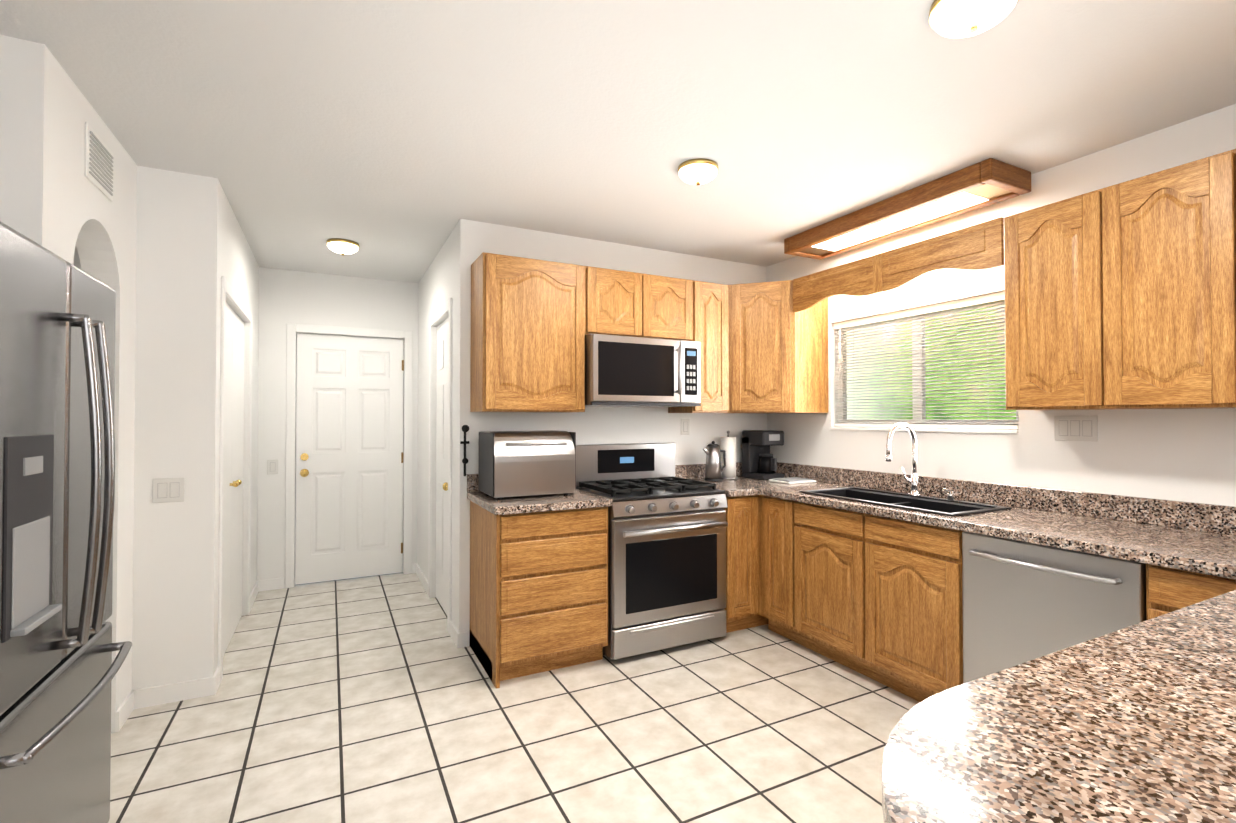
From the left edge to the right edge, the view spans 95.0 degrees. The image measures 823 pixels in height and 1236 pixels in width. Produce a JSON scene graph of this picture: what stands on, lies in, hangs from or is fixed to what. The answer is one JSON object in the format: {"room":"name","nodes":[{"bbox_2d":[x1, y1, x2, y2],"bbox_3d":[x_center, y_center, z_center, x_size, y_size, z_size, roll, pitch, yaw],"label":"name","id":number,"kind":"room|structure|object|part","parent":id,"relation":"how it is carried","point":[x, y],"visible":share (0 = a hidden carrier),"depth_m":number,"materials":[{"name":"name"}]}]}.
{"room":"kitchen","nodes":[
{"label":"kitchen","id":0,"kind":"room"},
{"bbox_2d":[0,35,136,732],"bbox_3d":[-2.228,0.105,2.096,0.450,2.520,0.960,0,-1,-27],"label":"wall","id":1,"kind":"structure","parent":0,"point":[54,199],"depth_m":2.05,"materials":[{"name":"white paint"}]},
{"bbox_2d":[84,122,112,201],"bbox_3d":[-2.017,-0.964,2.205,0.013,0.200,0.280,0,-1,-27],"label":"air vent","id":2,"kind":"object","parent":1,"relation":"in","point":[98,168],"visible":0.98,"depth_m":2.17,"materials":[{"name":"white plastic"}]},
{"bbox_2d":[115,563,468,731],"bbox_3d":[-1.921,1.342,3.679,1.545,0.085,2.050,0,-1,-27],"label":"baseboard","id":3,"kind":"structure","parent":1,"relation":"attached to","point":[166,693],"depth_m":2.70,"materials":[{"name":"white"}]},
{"bbox_2d":[221,189,258,615],"bbox_3d":[-2.464,0.124,3.608,0.120,2.520,1.710,0,-1,-27],"label":"wall","id":4,"kind":"structure","parent":0,"point":[239,269],"depth_m":3.86,"materials":[{"name":"white paint"}]},
{"bbox_2d":[223,302,244,655],"bbox_3d":[-2.308,0.379,3.387,0.080,1.988,1.052,0,-1,-27],"label":"closet door","id":5,"kind":"structure","parent":4,"relation":"in","point":[233,477],"depth_m":3.45,"materials":[{"name":"white wood"}]},
{"bbox_2d":[218,276,252,682],"bbox_3d":[-2.284,0.349,3.400,0.014,2.065,1.190,0,-1,-27],"label":"door frame","id":6,"kind":"structure","parent":4,"relation":"attached to","point":[227,289],"depth_m":2.90,"materials":[{"name":"white wood"}]},
{"bbox_2d":[257,267,417,587],"bbox_3d":[-2.299,0.137,4.718,1.420,2.520,0.120,0,-1,-27],"label":"wall","id":7,"kind":"structure","parent":0,"point":[295,297],"depth_m":4.49,"materials":[{"name":"white paint"}]},
{"bbox_2d":[267,459,277,473],"bbox_3d":[-2.707,0.434,4.435,0.075,0.115,0.009,0,-1,-27],"label":"light switch","id":8,"kind":"object","parent":7,"relation":"attached to","point":[272,466],"visible":1,"depth_m":4.43,"materials":[{"name":"white plastic"}]},
{"bbox_2d":[285,323,412,587],"bbox_3d":[-2.206,0.350,4.688,0.945,2.095,0.014,0,-1,-27],"label":"door frame","id":9,"kind":"structure","parent":7,"relation":"attached to","point":[293,329],"depth_m":4.57,"materials":[{"name":"white wood"}]},
{"bbox_2d":[295,333,403,584],"bbox_3d":[-2.212,0.380,4.702,0.809,2.018,0.112,0,-1,-27],"label":"door","id":10,"kind":"structure","parent":7,"relation":"in","point":[349,457],"depth_m":4.71,"materials":[{"name":"white wood"}]},
{"bbox_2d":[417,225,456,624],"bbox_3d":[-1.312,0.131,4.211,0.120,2.520,1.680,0,-1,-27],"label":"wall","id":11,"kind":"structure","parent":0,"point":[436,287],"depth_m":4.25,"materials":[{"name":"white paint"}]},
{"bbox_2d":[428,298,452,633],"bbox_3d":[-1.236,0.340,3.911,0.014,2.095,0.850,0,-1,-27],"label":"door frame","id":12,"kind":"structure","parent":11,"relation":"attached to","point":[443,310],"depth_m":3.57,"materials":[{"name":"white wood"}]},
{"bbox_2d":[436,318,447,614],"bbox_3d":[-1.215,0.371,3.921,0.099,2.018,0.712,0,-1,-27],"label":"hall door","id":13,"kind":"structure","parent":11,"relation":"in","point":[442,468],"depth_m":3.99,"materials":[{"name":"white wood"}]},
{"bbox_2d":[132,166,766,689],"bbox_3d":[-0.572,0.123,3.561,4.070,2.520,0.150,0,-1,-27],"label":"wall","id":14,"kind":"structure","parent":0,"point":[176,432],"depth_m":2.74,"materials":[{"name":"white paint"}]},
{"bbox_2d":[152,477,184,502],"bbox_3d":[-2.127,0.372,2.678,0.121,0.115,0.009,0,-1,-27],"label":"light switch","id":15,"kind":"object","parent":14,"relation":"attached to","point":[164,490],"visible":1,"depth_m":2.68,"materials":[{"name":"white plastic"}]},
{"bbox_2d":[460,425,468,475],"bbox_3d":[-0.896,0.229,3.322,0.050,0.302,0.044,0,-1,-27],"label":"wall decor","id":16,"kind":"object","parent":14,"relation":"attached to","point":[465,428],"visible":0.98,"depth_m":3.33,"materials":[{"name":"grey metal"}]},
{"bbox_2d":[470,252,589,411],"bbox_3d":[-0.532,-0.433,3.357,0.610,0.872,0.318,0,-1,-27],"label":"upper cabinet","id":17,"kind":"object","parent":14,"relation":"attached to","point":[534,322],"depth_m":3.21,"materials":[{"name":"brown wood"}]},
{"bbox_2d":[590,267,653,337],"bbox_3d":[-0.061,-0.661,3.599,0.446,0.410,0.318,0,-1,-27],"label":"upper cabinet","id":18,"kind":"object","parent":14,"relation":"attached to","point":[621,302],"depth_m":3.47,"materials":[{"name":"brown wood"}]},
{"bbox_2d":[585,333,700,406],"bbox_3d":[0.114,-0.243,3.605,0.762,0.418,0.452,0,-1,-27],"label":"microwave","id":19,"kind":"object","parent":18,"relation":"attached to","point":[625,371],"visible":1,"depth_m":3.43,"materials":[{"name":"silver metal"}]},
{"bbox_2d":[654,275,697,340],"bbox_3d":[0.226,-0.660,3.745,0.446,0.410,0.318,0,-1,-27],"label":"upper cabinet","id":20,"kind":"object","parent":14,"relation":"attached to","point":[675,299],"depth_m":3.64,"materials":[{"name":"brown wood"}]},
{"bbox_2d":[681,419,689,434],"bbox_3d":[0.480,0.109,4.040,0.075,0.115,0.009,0,-1,-27],"label":"outlet","id":21,"kind":"object","parent":14,"relation":"attached to","point":[685,426],"visible":1,"depth_m":4.04,"materials":[{"name":"white plastic"}]},
{"bbox_2d":[668,281,721,412],"bbox_3d":[0.554,-0.427,3.909,0.290,0.872,0.318,0,-1,-27],"label":"upper cabinet","id":22,"kind":"object","parent":14,"relation":"attached to","point":[709,294],"depth_m":3.77,"materials":[{"name":"brown wood"}]},
{"bbox_2d":[675,462,742,477],"bbox_3d":[0.769,0.433,4.173,0.879,0.105,0.022,0,-1,-27],"label":"backsplash","id":23,"kind":"structure","parent":14,"relation":"attached to","point":[691,470],"depth_m":4.05,"materials":[{"name":"stone"}]},
{"bbox_2d":[722,280,827,412],"bbox_3d":[0.992,-0.426,3.969,0.674,0.872,0.608,0,-1,-27],"label":"upper cabinet","id":24,"kind":"object","parent":14,"relation":"attached to","point":[775,357],"depth_m":3.77,"materials":[{"name":"brown wood"}]},
{"bbox_3d":[0.951,-0.428,3.772,0.378,0.848,0.019,0,-1,18],"label":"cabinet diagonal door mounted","id":25,"kind":"part","parent":24,"relation":"part of","materials":[{"name":"brown wood"}]},
{"bbox_2d":[108,572,919,822],"bbox_3d":[-0.109,1.393,1.963,4.680,0.060,6.990,0,-1,-27],"label":"floor","id":26,"kind":"structure","parent":0,"point":[376,699],"depth_m":2.41,"materials":[{"name":"tile"}]},
{"bbox_2d":[0,221,131,822],"bbox_3d":[-1.754,0.470,1.323,0.856,1.772,0.790,0,-1,-27],"label":"refrigerator","id":27,"kind":"object","parent":26,"relation":"on","point":[59,669],"visible":1,"depth_m":1.43,"materials":[{"name":"grey metal"}]},
{"bbox_2d":[467,474,611,688],"bbox_3d":[-0.461,0.874,3.192,0.642,1.010,0.648,0,-1,-27],"label":"base cabinet","id":28,"kind":"object","parent":26,"relation":"on","point":[538,583],"visible":0.88,"depth_m":2.94,"materials":[{"name":"brown wood"}]},
{"bbox_2d":[478,430,575,499],"bbox_3d":[-0.518,0.293,3.232,0.472,0.360,0.361,0,-1,-27],"label":"bread box","id":29,"kind":"object","parent":28,"relation":"on","point":[524,463],"visible":1,"depth_m":3.10,"materials":[{"name":"metal"}]},
{"bbox_2d":[576,443,727,659],"bbox_3d":[0.184,0.797,3.489,0.764,1.170,0.701,0,-1,-27],"label":"range","id":30,"kind":"object","parent":26,"relation":"on","point":[666,558],"visible":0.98,"depth_m":3.25,"materials":[{"name":"silver metal"}]},
{"bbox_2d":[724,494,750,632],"bbox_3d":[0.625,0.954,3.760,0.247,0.864,0.618,0,-1,-27],"label":"base cabinet","id":31,"kind":"object","parent":26,"relation":"on","point":[738,510],"depth_m":3.48,"materials":[{"name":"brown wood"}]},
{"bbox_2d":[751,494,878,645],"bbox_3d":[1.206,0.951,3.520,0.686,0.864,0.377,0,-1,-27],"label":"base cabinet","id":32,"kind":"object","parent":26,"relation":"on","point":[778,525],"depth_m":3.35,"materials":[{"name":"brown wood"}]},
{"bbox_2d":[684,477,814,497],"bbox_3d":[0.910,0.502,3.894,0.879,0.040,0.648,0,-1,-27],"label":"countertop","id":33,"kind":"structure","parent":32,"relation":"on","point":[743,487],"depth_m":3.67,"materials":[{"name":"stone"}]},
{"bbox_2d":[703,441,725,480],"bbox_3d":[0.675,0.344,3.962,0.198,0.277,0.124,0,-1,-27],"label":"kettle","id":34,"kind":"object","parent":33,"relation":"on","point":[713,468],"visible":1,"depth_m":3.92,"materials":[{"name":"grey metal"}]},
{"bbox_2d":[721,430,737,479],"bbox_3d":[0.795,0.310,4.080,0.140,0.347,0.140,0,-1,-27],"label":"paper towel holder","id":35,"kind":"object","parent":33,"relation":"on","point":[728,446],"visible":0.92,"depth_m":4.03,"materials":[{"name":"white paper"}]},
{"bbox_2d":[742,430,784,479],"bbox_3d":[1.062,0.312,4.129,0.200,0.345,0.255,0,-1,-27],"label":"coffee maker","id":36,"kind":"object","parent":33,"relation":"on","point":[759,461],"visible":1,"depth_m":4.07,"materials":[{"name":"grey plastic"}]},
{"bbox_2d":[769,477,816,483],"bbox_3d":[1.195,0.471,3.877,0.250,0.020,0.200,0,-1,-27],"label":"tray","id":37,"kind":"object","parent":33,"relation":"on","point":[792,480],"visible":1,"depth_m":3.83,"materials":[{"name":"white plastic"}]},
{"bbox_2d":[759,482,866,497],"bbox_3d":[1.221,0.498,3.537,0.648,0.040,0.290,0,-1,-27],"label":"countertop","id":38,"kind":"structure","parent":32,"relation":"on","point":[783,491],"depth_m":3.49,"materials":[{"name":"stone"}]},
{"bbox_2d":[803,526,962,701],"bbox_3d":[1.516,1.046,2.983,0.618,0.660,0.977,0,-1,-27],"label":"base cabinet","id":39,"kind":"object","parent":26,"relation":"on","point":[873,591],"depth_m":2.73,"materials":[{"name":"brown wood"}]},
{"bbox_2d":[962,531,1145,683],"bbox_3d":[1.799,0.937,2.240,0.572,0.859,0.599,0,-1,-27],"label":"dishwasher","id":40,"kind":"object","parent":26,"relation":"on","point":[1023,602],"visible":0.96,"depth_m":2.16,"materials":[{"name":"silver metal"}]},
{"bbox_2d":[1146,566,1235,619],"bbox_3d":[2.130,0.929,1.777,0.618,0.864,0.518,0,-1,-27],"label":"base cabinet","id":41,"kind":"object","parent":26,"relation":"on","point":[1167,591],"depth_m":1.80,"materials":[{"name":"brown wood"}]},
{"bbox_2d":[935,506,1235,581],"bbox_3d":[2.318,0.471,1.380,0.648,0.040,2.790,0,-1,-27],"label":"countertop","id":42,"kind":"structure","parent":41,"relation":"on","point":[1207,552],"depth_m":2.10,"materials":[{"name":"stone"}]},
{"bbox_2d":[799,487,1010,515],"bbox_3d":[1.469,0.572,3.006,0.456,0.222,0.916,0,-1,-27],"label":"double-bowl sink","id":43,"kind":"object","parent":42,"relation":"in","point":[935,505],"visible":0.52,"depth_m":3.01,"materials":[{"name":"black"}]},
{"bbox_2d":[886,422,953,500],"bbox_3d":[1.561,0.258,2.979,0.254,0.401,0.290,0,-1,-27],"label":"faucet","id":44,"kind":"object","parent":43,"relation":"on","point":[913,480],"visible":1,"depth_m":3.06,"materials":[{"name":"silver metal"}]},
{"bbox_2d":[0,0,1235,282],"bbox_3d":[-0.109,-1.196,1.995,4.680,0.080,6.990,0,-1,-27],"label":"ceiling","id":45,"kind":"structure","parent":0,"point":[396,140],"depth_m":2.12,"materials":[{"name":"white paint"}]},
{"bbox_2d":[326,238,358,255],"bbox_3d":[-1.850,-1.092,3.806,0.199,0.082,0.200,0,-1,-27],"label":"dome ceiling light","id":46,"kind":"object","parent":45,"relation":"attached to","point":[343,247],"visible":1,"depth_m":3.75,"materials":[{"name":"white glass"}]},
{"bbox_2d":[678,158,717,184],"bbox_3d":[0.376,-1.107,2.661,0.189,0.079,0.189,0,-1,-27],"label":"dome ceiling light","id":47,"kind":"object","parent":45,"relation":"attached to","point":[699,171],"visible":1,"depth_m":2.61,"materials":[{"name":"white glass"}]},
{"bbox_2d":[784,158,1030,259],"bbox_3d":[1.533,-1.091,3.210,0.330,0.099,1.310,0,-1,-27],"label":"fluorescent ceiling light","id":48,"kind":"object","parent":45,"relation":"attached to","point":[988,182],"visible":0.98,"depth_m":2.98,"materials":[{"name":"brown wood"}]},
{"bbox_2d":[929,0,1017,37],"bbox_3d":[1.003,-1.117,1.594,0.220,0.086,0.220,0,-1,-27],"label":"dome ceiling light","id":49,"kind":"object","parent":45,"relation":"attached to","point":[957,18],"visible":0.98,"depth_m":1.58,"materials":[{"name":"white glass"}]},
{"bbox_2d":[766,104,1235,506],"bbox_3d":[2.331,0.106,2.210,0.120,2.520,5.190,0,-1,-27],"label":"wall","id":50,"kind":"structure","parent":0,"point":[1186,455],"depth_m":2.68,"materials":[{"name":"white paint"}]},
{"bbox_2d":[830,427,1018,433],"bbox_3d":[1.730,0.107,3.318,0.077,0.020,1.170,0,-1,-27],"label":"window sill","id":51,"kind":"structure","parent":50,"relation":"attached to","point":[938,430],"depth_m":3.15,"materials":[{"name":"white"}]},
{"bbox_2d":[837,301,1018,429],"bbox_3d":[1.780,-0.254,3.348,0.035,0.702,1.170,0,-1,-27],"label":"window","id":52,"kind":"structure","parent":50,"relation":"in","point":[990,407],"depth_m":3.29,"materials":[{"name":"white plastic"}]},
{"bbox_2d":[833,291,1018,428],"bbox_3d":[1.730,-0.254,3.323,0.046,0.695,1.146,0,-1,-27],"label":"window blinds","id":53,"kind":"object","parent":52,"relation":"attached to","point":[959,304],"visible":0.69,"depth_m":3.24,"materials":[{"name":"white plastic"}]},
{"bbox_2d":[775,462,1235,533],"bbox_3d":[2.193,0.410,2.319,0.022,0.105,4.576,0,-1,-27],"label":"backsplash","id":54,"kind":"structure","parent":50,"relation":"attached to","point":[1189,515],"depth_m":2.65,"materials":[{"name":"stone"}]},
{"bbox_2d":[1004,196,1075,409],"bbox_3d":[1.973,-0.445,2.433,0.318,0.872,0.431,0,-1,-27],"label":"upper cabinet","id":55,"kind":"object","parent":50,"relation":"attached to","point":[1040,242],"depth_m":2.42,"materials":[{"name":"brown wood"}]},
{"bbox_2d":[793,217,1003,312],"bbox_3d":[1.446,-0.765,3.137,0.027,0.215,1.291,0,-1,-27],"label":"window valance","id":56,"kind":"object","parent":55,"relation":"attached to","point":[980,246],"visible":1,"depth_m":2.98,"materials":[{"name":"brown wood"}]},
{"bbox_2d":[1054,415,1097,441],"bbox_3d":[2.076,0.076,2.569,0.009,0.115,0.167,0,-1,-27],"label":"electrical outlet plate","id":57,"kind":"object","parent":50,"relation":"attached to","point":[1075,428],"visible":1,"depth_m":2.56,"materials":[{"name":"white plastic"}]},
{"bbox_2d":[1076,160,1203,409],"bbox_3d":[2.126,-0.449,2.132,0.318,0.872,0.494,0,-1,-27],"label":"upper cabinet","id":58,"kind":"object","parent":50,"relation":"attached to","point":[1122,295],"depth_m":2.12,"materials":[{"name":"brown wood"}]},
{"bbox_2d":[1200,149,1235,407],"bbox_3d":[2.294,-0.453,1.802,0.318,0.872,0.494,0,-1,-27],"label":"upper cabinet","id":59,"kind":"object","parent":50,"relation":"attached to","point":[1218,171],"depth_m":1.93,"materials":[{"name":"brown wood"}]},
{"bbox_2d":[882,590,1235,822],"bbox_3d":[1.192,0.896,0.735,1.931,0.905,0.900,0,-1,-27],"label":"countertop","id":60,"kind":"structure","parent":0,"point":[1135,723],"depth_m":0.77,"materials":[{"name":"stone"}]}
]}

